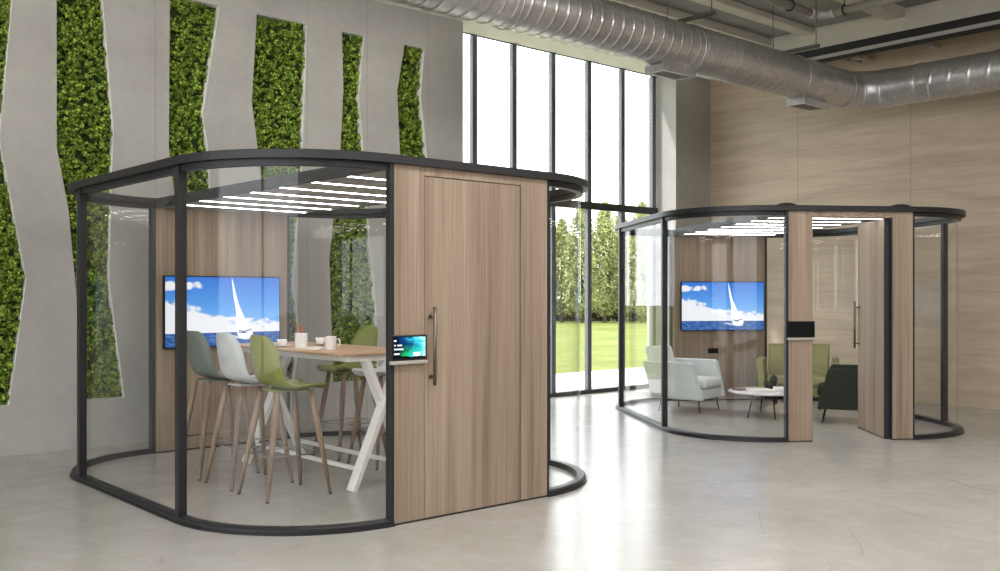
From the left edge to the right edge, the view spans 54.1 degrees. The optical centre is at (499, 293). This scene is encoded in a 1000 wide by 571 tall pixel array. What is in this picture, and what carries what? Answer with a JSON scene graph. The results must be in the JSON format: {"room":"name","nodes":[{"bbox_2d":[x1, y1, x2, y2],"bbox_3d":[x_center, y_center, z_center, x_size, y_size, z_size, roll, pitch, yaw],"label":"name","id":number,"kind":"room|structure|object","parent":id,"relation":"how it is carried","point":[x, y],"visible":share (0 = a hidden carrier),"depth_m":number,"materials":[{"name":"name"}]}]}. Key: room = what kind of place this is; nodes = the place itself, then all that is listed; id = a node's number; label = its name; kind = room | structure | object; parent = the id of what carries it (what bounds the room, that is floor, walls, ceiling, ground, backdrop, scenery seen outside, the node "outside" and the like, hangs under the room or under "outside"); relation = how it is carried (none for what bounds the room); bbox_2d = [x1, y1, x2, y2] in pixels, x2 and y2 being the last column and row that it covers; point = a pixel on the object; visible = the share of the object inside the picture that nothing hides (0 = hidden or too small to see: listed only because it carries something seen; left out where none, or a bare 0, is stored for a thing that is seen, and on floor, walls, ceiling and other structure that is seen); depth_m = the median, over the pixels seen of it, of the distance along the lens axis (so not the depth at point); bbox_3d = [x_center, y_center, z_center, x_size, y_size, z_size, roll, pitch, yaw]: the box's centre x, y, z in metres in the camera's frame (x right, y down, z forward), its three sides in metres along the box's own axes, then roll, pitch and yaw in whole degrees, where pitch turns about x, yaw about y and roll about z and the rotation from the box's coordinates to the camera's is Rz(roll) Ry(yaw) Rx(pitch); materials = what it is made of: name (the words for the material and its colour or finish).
{"room":"open office space","nodes":[
{"label":"open office space","id":0,"kind":"room"},
{"bbox_2d":[0,0,709,456],"bbox_3d":[-4.219,-1.010,9.752,20.600,5.020,0.600,0,0,-41],"label":"wall","id":1,"kind":"structure","parent":0,"point":[40,416],"depth_m":10.01,"materials":[{"name":"concrete"}]},
{"bbox_2d":[0,0,24,404],"bbox_3d":[-4.766,-1.025,8.973,0.809,4.158,0.153,0,0,-41],"label":"panel","id":2,"kind":"object","parent":1,"relation":"attached to","point":[11,275],"visible":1,"depth_m":9.10,"materials":[{"name":"green plant"}]},
{"bbox_2d":[0,0,25,405],"bbox_3d":[-4.747,-1.020,8.952,0.750,4.100,0.099,0,0,-41],"label":"trim","id":3,"kind":"structure","parent":1,"relation":"attached to","point":[8,30],"depth_m":9.11,"materials":[{"name":"paint"}]},
{"bbox_2d":[57,0,121,398],"bbox_3d":[-4.053,-1.019,9.602,0.693,4.168,0.144,0,0,-41],"label":"panel","id":4,"kind":"object","parent":1,"relation":"attached to","point":[84,134],"visible":0.82,"depth_m":9.61,"materials":[{"name":"green plant"}]},
{"bbox_2d":[87,0,123,399],"bbox_3d":[-4.022,-1.020,9.593,0.645,4.100,0.099,0,0,-41],"label":"trim","id":5,"kind":"structure","parent":1,"relation":"attached to","point":[101,1],"depth_m":9.71,"materials":[{"name":"paint"}]},
{"bbox_2d":[169,0,215,193],"bbox_3d":[-3.214,-1.024,10.346,0.719,4.171,0.148,0,0,-41],"label":"panel","id":6,"kind":"object","parent":1,"relation":"attached to","point":[191,24],"visible":0.32,"depth_m":10.28,"materials":[{"name":"green plant"}]},
{"bbox_2d":[183,0,219,188],"bbox_3d":[-3.185,-1.020,10.334,0.680,4.100,0.099,0,0,-41],"label":"trim","id":7,"kind":"structure","parent":1,"relation":"attached to","point":[205,144],"depth_m":10.39,"materials":[{"name":"paint"}]},
{"bbox_2d":[252,16,305,378],"bbox_3d":[-2.502,-1.016,10.974,0.735,4.172,0.144,0,0,-41],"label":"panel","id":8,"kind":"object","parent":1,"relation":"attached to","point":[279,48],"visible":0.53,"depth_m":10.98,"materials":[{"name":"green plant"}]},
{"bbox_2d":[257,14,306,378],"bbox_3d":[-2.484,-1.020,10.953,0.690,4.100,0.099,0,0,-41],"label":"trim","id":9,"kind":"structure","parent":1,"relation":"attached to","point":[302,97],"depth_m":11.11,"materials":[{"name":"paint"}]},
{"bbox_2d":[329,33,376,381],"bbox_3d":[-1.766,-1.025,11.627,0.747,4.173,0.149,0,0,-41],"label":"panel","id":10,"kind":"object","parent":1,"relation":"attached to","point":[352,308],"visible":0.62,"depth_m":11.59,"materials":[{"name":"green plant"}]},
{"bbox_2d":[333,32,378,382],"bbox_3d":[-1.750,-1.020,11.602,0.690,4.100,0.099,0,0,-41],"label":"trim","id":11,"kind":"structure","parent":1,"relation":"attached to","point":[359,128],"depth_m":11.71,"materials":[{"name":"paint"}]},
{"bbox_2d":[397,45,424,157],"bbox_3d":[-1.028,-1.018,12.276,0.788,4.177,0.151,0,0,-41],"label":"panel","id":12,"kind":"object","parent":1,"relation":"attached to","point":[410,130],"visible":0.32,"depth_m":12.17,"materials":[{"name":"green plant"}]},
{"bbox_2d":[404,45,426,157],"bbox_3d":[-1.016,-1.020,12.251,0.730,4.100,0.099,0,0,-41],"label":"trim","id":13,"kind":"structure","parent":1,"relation":"attached to","point":[421,61],"depth_m":12.26,"materials":[{"name":"paint"}]},
{"bbox_2d":[374,0,713,80],"bbox_3d":[-3.792,-3.610,9.269,20.600,0.180,1.510,0,0,-41],"label":"trim","id":14,"kind":"structure","parent":1,"relation":"attached to","point":[471,27],"depth_m":13.81,"materials":[{"name":"paint"}]},
{"bbox_2d":[463,32,657,396],"bbox_3d":[0.895,-1.010,14.408,4.370,5.020,0.120,0,0,-41],"label":"window","id":15,"kind":"structure","parent":1,"relation":"in","point":[588,205],"depth_m":14.76,"materials":[{"name":"metal"}]},
{"bbox_2d":[0,388,999,570],"bbox_3d":[1.313,1.600,3.497,20.600,0.200,17.500,0,0,-41],"label":"floor","id":16,"kind":"structure","parent":0,"point":[848,498],"depth_m":6.85,"materials":[{"name":"concrete"}]},
{"bbox_2d":[187,330,259,480],"bbox_3d":[-2.366,0.902,8.200,0.546,1.202,0.467,0,0,-41],"label":"bar stool","id":17,"kind":"object","parent":16,"relation":"on","point":[199,351],"visible":0.65,"depth_m":8.04,"materials":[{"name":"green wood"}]},
{"bbox_2d":[204,332,293,491],"bbox_3d":[-1.992,0.902,7.777,0.546,1.202,0.467,0,0,-41],"label":"bar stool","id":18,"kind":"object","parent":16,"relation":"on","point":[231,358],"visible":0.73,"depth_m":7.66,"materials":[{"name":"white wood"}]},
{"bbox_2d":[237,335,331,503],"bbox_3d":[-1.615,0.902,7.343,0.546,1.202,0.467,0,0,-41],"label":"bar stool","id":19,"kind":"object","parent":16,"relation":"on","point":[267,367],"visible":1,"depth_m":7.26,"materials":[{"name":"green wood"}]},
{"bbox_2d":[239,341,385,492],"bbox_3d":[-1.535,0.979,8.333,0.800,1.057,2.002,0,0,-41],"label":"table","id":20,"kind":"object","parent":16,"relation":"on","point":[365,355],"visible":0.49,"depth_m":7.66,"materials":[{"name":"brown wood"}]},
{"bbox_2d":[275,339,290,346],"bbox_3d":[-1.855,0.416,8.332,0.160,0.062,0.160,0,0,26],"label":"cup","id":21,"kind":"object","parent":20,"relation":"on","point":[281,342],"visible":0.95,"depth_m":8.30,"materials":[{"name":"white ceramic"}]},
{"bbox_2d":[295,333,307,347],"bbox_3d":[-1.659,0.388,8.171,0.108,0.124,0.108,0,0,-41],"label":"pot","id":22,"kind":"object","parent":20,"relation":"on","point":[301,339],"visible":0.94,"depth_m":8.13,"materials":[{"name":"white ceramic"}]},
{"bbox_2d":[299,347,324,349],"bbox_3d":[-1.512,0.445,8.034,0.170,0.011,0.260,0,0,-41],"label":"notepad","id":23,"kind":"object","parent":20,"relation":"on","point":[310,348],"visible":0.82,"depth_m":7.99,"materials":[{"name":"paper"}]},
{"bbox_2d":[311,338,324,344],"bbox_3d":[-1.583,0.416,8.613,0.160,0.062,0.160,0,0,26],"label":"cup","id":24,"kind":"object","parent":20,"relation":"on","point":[319,341],"visible":0.94,"depth_m":8.58,"materials":[{"name":"white ceramic"}]},
{"bbox_2d":[325,336,340,349],"bbox_3d":[-1.357,0.396,7.905,0.113,0.108,0.092,0,0,20],"label":"mug","id":25,"kind":"object","parent":20,"relation":"on","point":[330,341],"visible":1,"depth_m":7.88,"materials":[{"name":"white ceramic"}]},
{"bbox_2d":[68,148,588,535],"bbox_3d":[-1.460,0.300,8.247,3.470,2.400,4.020,0,0,-41],"label":"pod","id":26,"kind":"object","parent":16,"relation":"on","point":[468,245],"visible":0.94,"depth_m":6.90,"materials":[{"name":"black metal"}]},
{"bbox_2d":[162,275,279,348],"bbox_3d":[-2.720,0.170,9.627,1.215,0.690,0.063,0,0,-41],"label":"television","id":27,"kind":"object","parent":26,"relation":"attached to","point":[243,307],"visible":0.83,"depth_m":9.62,"materials":[{"name":"glass"}]},
{"bbox_2d":[389,334,427,364],"bbox_3d":[-0.595,0.362,6.389,0.290,0.189,0.030,0,0,-41],"label":"tablet","id":28,"kind":"object","parent":26,"relation":"attached to","point":[411,348],"visible":1,"depth_m":6.38,"materials":[{"name":"glass"}]},
{"bbox_2d":[389,360,427,364],"bbox_3d":[-0.595,0.446,6.389,0.290,0.022,0.030,0,0,-41],"label":"shelf","id":29,"kind":"object","parent":28,"relation":"attached to","point":[392,362],"depth_m":6.36,"materials":[{"name":"metal"}]},
{"bbox_2d":[312,326,385,460],"bbox_3d":[-1.395,0.902,9.125,0.546,1.202,0.467,0,0,-41],"label":"bar stool","id":30,"kind":"object","parent":16,"relation":"on","point":[366,335],"visible":0.72,"depth_m":9.11,"materials":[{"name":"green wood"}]},
{"bbox_2d":[347,360,385,469],"bbox_3d":[-1.001,0.902,8.680,0.546,1.202,0.467,0,0,-41],"label":"bar stool","id":31,"kind":"object","parent":16,"relation":"on","point":[380,371],"visible":0.18,"depth_m":8.65,"materials":[{"name":"brown wood"}]},
{"bbox_2d":[643,345,724,413],"bbox_3d":[2.394,1.091,12.710,0.840,0.821,0.841,0,0,37],"label":"armchair","id":32,"kind":"object","parent":16,"relation":"on","point":[695,379],"visible":0.9,"depth_m":12.48,"materials":[{"name":"grey fabric"}]},
{"bbox_2d":[697,376,721,388],"bbox_3d":[2.470,1.133,12.653,0.650,0.125,0.540,0,0,37],"label":"seat cushion","id":33,"kind":"object","parent":32,"relation":"on","point":[705,382],"depth_m":12.43,"materials":[{"name":"grey fabric"}]},
{"bbox_2d":[728,387,783,419],"bbox_3d":[3.293,1.344,12.045,0.960,0.318,0.960,0,0,-7],"label":"coffee table","id":34,"kind":"object","parent":16,"relation":"on","point":[744,392],"visible":0.61,"depth_m":11.80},
{"bbox_2d":[732,388,744,390],"bbox_3d":[2.945,1.174,12.081,0.100,0.022,0.140,0,0,-19],"label":"book","id":35,"kind":"object","parent":34,"relation":"on","point":[737,389],"visible":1,"depth_m":12.05,"materials":[{"name":"white paper"}]},
{"bbox_2d":[746,388,774,391],"bbox_3d":[3.196,1.176,12.012,0.280,0.018,0.200,0,0,-13],"label":"magazine","id":36,"kind":"object","parent":34,"relation":"on","point":[751,389],"visible":1,"depth_m":11.96,"materials":[{"name":"paper"}]},
{"bbox_2d":[763,375,777,388],"bbox_3d":[3.375,1.095,12.220,0.159,0.180,0.149,0,0,-44],"label":"potted cactus","id":37,"kind":"object","parent":34,"relation":"on","point":[773,379],"visible":0.93,"depth_m":12.19,"materials":[{"name":"green plant"}]},
{"bbox_2d":[773,386,783,391],"bbox_3d":[3.494,1.160,11.970,0.260,0.050,0.200,0,0,-5],"label":"box","id":38,"kind":"object","parent":34,"relation":"on","point":[776,388],"visible":0.5,"depth_m":11.88,"materials":[{"name":"ceramic"}]},
{"bbox_2d":[614,203,965,441],"bbox_3d":[3.335,0.285,11.950,3.434,2.430,3.990,0,0,-7],"label":"pod","id":39,"kind":"object","parent":16,"relation":"on","point":[732,249],"visible":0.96,"depth_m":10.69,"materials":[{"name":"black metal"}]},
{"bbox_2d":[708,348,717,352],"bbox_3d":[3.004,0.800,13.801,0.150,0.070,0.012,0,0,-8],"label":"wall socket","id":40,"kind":"object","parent":39,"relation":"attached to","point":[710,350],"visible":1,"depth_m":13.80,"materials":[{"name":"black plastic"}]},
{"bbox_2d":[680,281,763,330],"bbox_3d":[3.131,0.170,13.792,1.215,0.690,0.063,0,0,-7],"label":"television","id":41,"kind":"object","parent":39,"relation":"attached to","point":[704,306],"visible":1,"depth_m":13.76,"materials":[{"name":"glass"}]},
{"bbox_2d":[787,321,814,339],"bbox_3d":[3.050,0.370,9.916,0.290,0.189,0.030,0,0,-7],"label":"tablet","id":42,"kind":"object","parent":39,"relation":"attached to","point":[795,329],"visible":1,"depth_m":9.91,"materials":[{"name":"metal"}]},
{"bbox_2d":[787,338,814,339],"bbox_3d":[3.050,0.454,9.916,0.290,0.022,0.030,0,0,-7],"label":"shelf","id":43,"kind":"object","parent":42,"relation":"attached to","point":[787,338],"depth_m":9.90,"materials":[{"name":"metal"}]},
{"bbox_2d":[756,343,838,410],"bbox_3d":[3.963,1.091,13.035,1.041,0.821,0.840,0,0,19],"label":"armchair","id":44,"kind":"object","parent":16,"relation":"on","point":[775,350],"visible":0.45,"depth_m":13.19,"materials":[{"name":"green fabric"}]},
{"bbox_2d":[767,373,825,386],"bbox_3d":[3.933,1.133,12.944,0.740,0.125,0.650,0,0,19],"label":"seat cushion","id":45,"kind":"object","parent":44,"relation":"on","point":[818,378],"depth_m":12.71,"materials":[{"name":"green fabric"}]},
{"bbox_2d":[817,364,857,422],"bbox_3d":[4.181,1.091,11.531,0.840,0.821,0.841,0,0,21],"label":"armchair","id":46,"kind":"object","parent":16,"relation":"on","point":[839,391],"visible":0.41,"depth_m":11.22,"materials":[{"name":"green fabric"}]},
{"bbox_2d":[817,382,823,395],"bbox_3d":[4.091,1.133,11.565,0.650,0.125,0.540,0,0,21],"label":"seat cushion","id":47,"kind":"object","parent":46,"relation":"on","point":[819,389],"depth_m":11.43,"materials":[{"name":"green fabric"}]},
{"bbox_2d":[648,0,937,37],"bbox_3d":[1.346,-3.850,3.460,20.600,0.300,17.400,0,0,-41],"label":"ceiling","id":48,"kind":"structure","parent":0,"point":[688,6],"depth_m":12.91,"materials":[{"name":"concrete"}]},
{"bbox_2d":[496,0,524,29],"bbox_3d":[0.076,-3.066,8.971,0.040,1.268,0.660,0,0,-41],"label":"hanger","id":49,"kind":"object","parent":48,"relation":"hanging from","point":[524,0],"visible":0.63,"depth_m":8.89,"materials":[{"name":"metal"}]},
{"bbox_2d":[609,0,770,46],"bbox_3d":[-3.388,-3.640,7.831,19.300,0.120,0.220,0,0,-41],"label":"trim","id":50,"kind":"structure","parent":48,"relation":"attached to","point":[652,7],"depth_m":13.06,"materials":[{"name":"paint"}]},
{"bbox_2d":[667,0,715,68],"bbox_3d":[2.083,-3.066,10.747,0.040,1.268,0.660,0,0,-41],"label":"hanger","id":51,"kind":"object","parent":48,"relation":"hanging from","point":[712,12],"visible":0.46,"depth_m":10.62,"materials":[{"name":"metal"}]},
{"bbox_2d":[690,0,814,35],"bbox_3d":[-2.917,-3.660,7.299,19.300,0.080,0.200,0,0,-41],"label":"trim","id":52,"kind":"structure","parent":48,"relation":"attached to","point":[729,6],"depth_m":12.82,"materials":[{"name":"paint"}]},
{"bbox_2d":[773,0,819,97],"bbox_3d":[3.656,-3.066,12.138,0.040,1.268,0.660,0,0,-41],"label":"hanger","id":53,"kind":"object","parent":48,"relation":"hanging from","point":[816,45],"visible":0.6,"depth_m":12.03,"materials":[{"name":"metal"}]},
{"bbox_2d":[387,0,999,110],"bbox_3d":[3.502,-2.661,6.296,11.588,0.602,9.132,0,0,-41],"label":"ventilation duct","id":54,"kind":"object","parent":53,"relation":"hanging from","point":[672,49],"visible":1,"depth_m":10.81,"materials":[{"name":"metal"}]},
{"bbox_2d":[645,60,695,80],"bbox_3d":[1.839,-2.430,10.570,0.540,0.140,0.260,0,0,-41],"label":"outlet","id":55,"kind":"object","parent":54,"relation":"attached to","point":[676,70],"depth_m":10.49,"materials":[{"name":"paint"}]},
{"bbox_2d":[787,95,827,110],"bbox_3d":[3.891,-2.430,12.386,0.540,0.140,0.260,0,0,-41],"label":"outlet","id":56,"kind":"object","parent":54,"relation":"attached to","point":[803,102],"depth_m":12.30,"materials":[{"name":"paint"}]},
{"bbox_2d":[834,0,904,20],"bbox_3d":[-2.073,-3.640,6.344,19.300,0.120,0.250,0,0,-41],"label":"trim","id":57,"kind":"structure","parent":48,"relation":"attached to","point":[891,11],"depth_m":12.45,"materials":[{"name":"paint"}]},
{"bbox_2d":[769,0,999,53],"bbox_3d":[8.771,-3.550,8.891,0.320,0.300,15.700,0,0,-41],"label":"ceiling beam","id":58,"kind":"structure","parent":48,"relation":"attached to","point":[940,11],"depth_m":12.81,"materials":[{"name":"paint"}]},
{"bbox_2d":[794,11,999,62],"bbox_3d":[8.059,-3.300,9.530,0.140,0.200,13.600,0,0,-41],"label":"ceiling track","id":59,"kind":"object","parent":58,"relation":"attached to","point":[989,21],"visible":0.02,"depth_m":12.61,"materials":[{"name":"metal"}]},
{"bbox_3d":[3.449,-3.531,11.647,0.018,0.339,0.137,0,0,-41],"label":"hanger","id":60,"kind":"object","parent":48,"relation":"hanging from","visible":0},
{"bbox_2d":[761,0,903,18],"bbox_3d":[4.376,-3.430,4.869,9.008,0.116,11.497,0,0,-41],"label":"ceiling pipe","id":61,"kind":"object","parent":60,"relation":"hanging from","point":[786,4],"visible":0.99,"depth_m":11.69,"materials":[{"name":"paint"}]},
{"bbox_2d":[710,29,999,408],"bbox_3d":[8.949,-1.100,10.184,0.300,5.200,17.400,0,0,-41],"label":"wall","id":62,"kind":"structure","parent":0,"point":[945,152],"depth_m":13.75,"materials":[{"name":"brown wood"}]},
{"bbox_2d":[840,58,860,63],"bbox_3d":[5.073,-3.344,14.098,0.520,0.067,0.100,0,0,-41],"label":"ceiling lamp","id":63,"kind":"object","parent":62,"relation":"attached to","point":[850,60],"visible":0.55,"depth_m":14.00,"materials":[{"name":"metal"}]},
{"bbox_2d":[853,55,873,61],"bbox_3d":[5.206,-3.344,13.948,0.520,0.067,0.100,0,0,-41],"label":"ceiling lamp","id":64,"kind":"object","parent":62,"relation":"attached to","point":[865,58],"visible":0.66,"depth_m":13.88,"materials":[{"name":"metal"}]},
{"bbox_2d":[919,42,939,48],"bbox_3d":[5.835,-3.344,13.237,0.520,0.067,0.100,0,0,-41],"label":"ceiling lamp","id":65,"kind":"object","parent":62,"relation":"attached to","point":[930,45],"visible":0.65,"depth_m":13.15,"materials":[{"name":"metal"}]},
{"label":"outside","id":66,"kind":"structure","parent":0,"visible":0},
{"bbox_2d":[556,303,646,373],"bbox_3d":[-14.174,1.665,76.407,200.000,0.270,106.750,0,0,-41],"label":"lawn","id":67,"kind":"structure","parent":66,"point":[570,335],"depth_m":29.09,"materials":[{"name":"green plant"}]},
{"bbox_2d":[556,254,564,309],"bbox_3d":[2.324,-1.425,52.583,2.339,6.004,2.406,0,0,-17],"label":"poplar tree","id":68,"kind":"object","parent":67,"relation":"on","point":[556,254],"visible":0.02,"depth_m":52.10,"materials":[{"name":"green plant"}]},
{"bbox_2d":[556,217,580,322],"bbox_3d":[3.281,-1.282,52.515,2.301,5.714,2.170,0,0,25],"label":"poplar tree","id":69,"kind":"object","parent":67,"relation":"on","point":[561,227],"visible":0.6,"depth_m":52.24,"materials":[{"name":"green plant"}]},
{"bbox_2d":[558,200,607,322],"bbox_3d":[4.344,-1.688,52.031,2.547,6.538,2.620,0,0,27],"label":"poplar tree","id":70,"kind":"object","parent":67,"relation":"on","point":[578,265],"visible":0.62,"depth_m":51.64,"materials":[{"name":"green plant"}]},
{"bbox_2d":[556,301,646,320],"bbox_3d":[2.994,0.854,55.749,18.170,1.573,1.723,0,0,0],"label":"hedge","id":71,"kind":"object","parent":67,"relation":"on","point":[631,316],"visible":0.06,"depth_m":55.20,"materials":[{"name":"green plant"}]},
{"bbox_2d":[584,198,628,322],"bbox_3d":[5.660,-1.771,52.525,2.683,6.706,2.634,0,0,0],"label":"poplar tree","id":72,"kind":"object","parent":67,"relation":"on","point":[605,234],"visible":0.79,"depth_m":52.01,"materials":[{"name":"green plant"}]},
{"bbox_2d":[606,214,640,313],"bbox_3d":[6.612,-1.511,53.524,2.347,6.179,2.488,0,0,12],"label":"poplar tree","id":73,"kind":"object","parent":67,"relation":"on","point":[616,222],"visible":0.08,"depth_m":53.16,"materials":[{"name":"green plant"}]},
{"bbox_2d":[625,199,646,322],"bbox_3d":[7.536,-1.721,52.029,2.573,6.604,2.647,0,0,12],"label":"poplar tree","id":74,"kind":"object","parent":67,"relation":"on","point":[637,249],"visible":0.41,"depth_m":51.60,"materials":[{"name":"green plant"}]},
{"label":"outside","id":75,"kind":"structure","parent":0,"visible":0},
{"bbox_2d":[556,367,646,391],"bbox_3d":[3.330,1.635,18.877,90.000,0.230,2.630,0,0,-41],"label":"pavement","id":76,"kind":"structure","parent":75,"point":[602,378],"depth_m":17.40,"materials":[{"name":"white concrete"}]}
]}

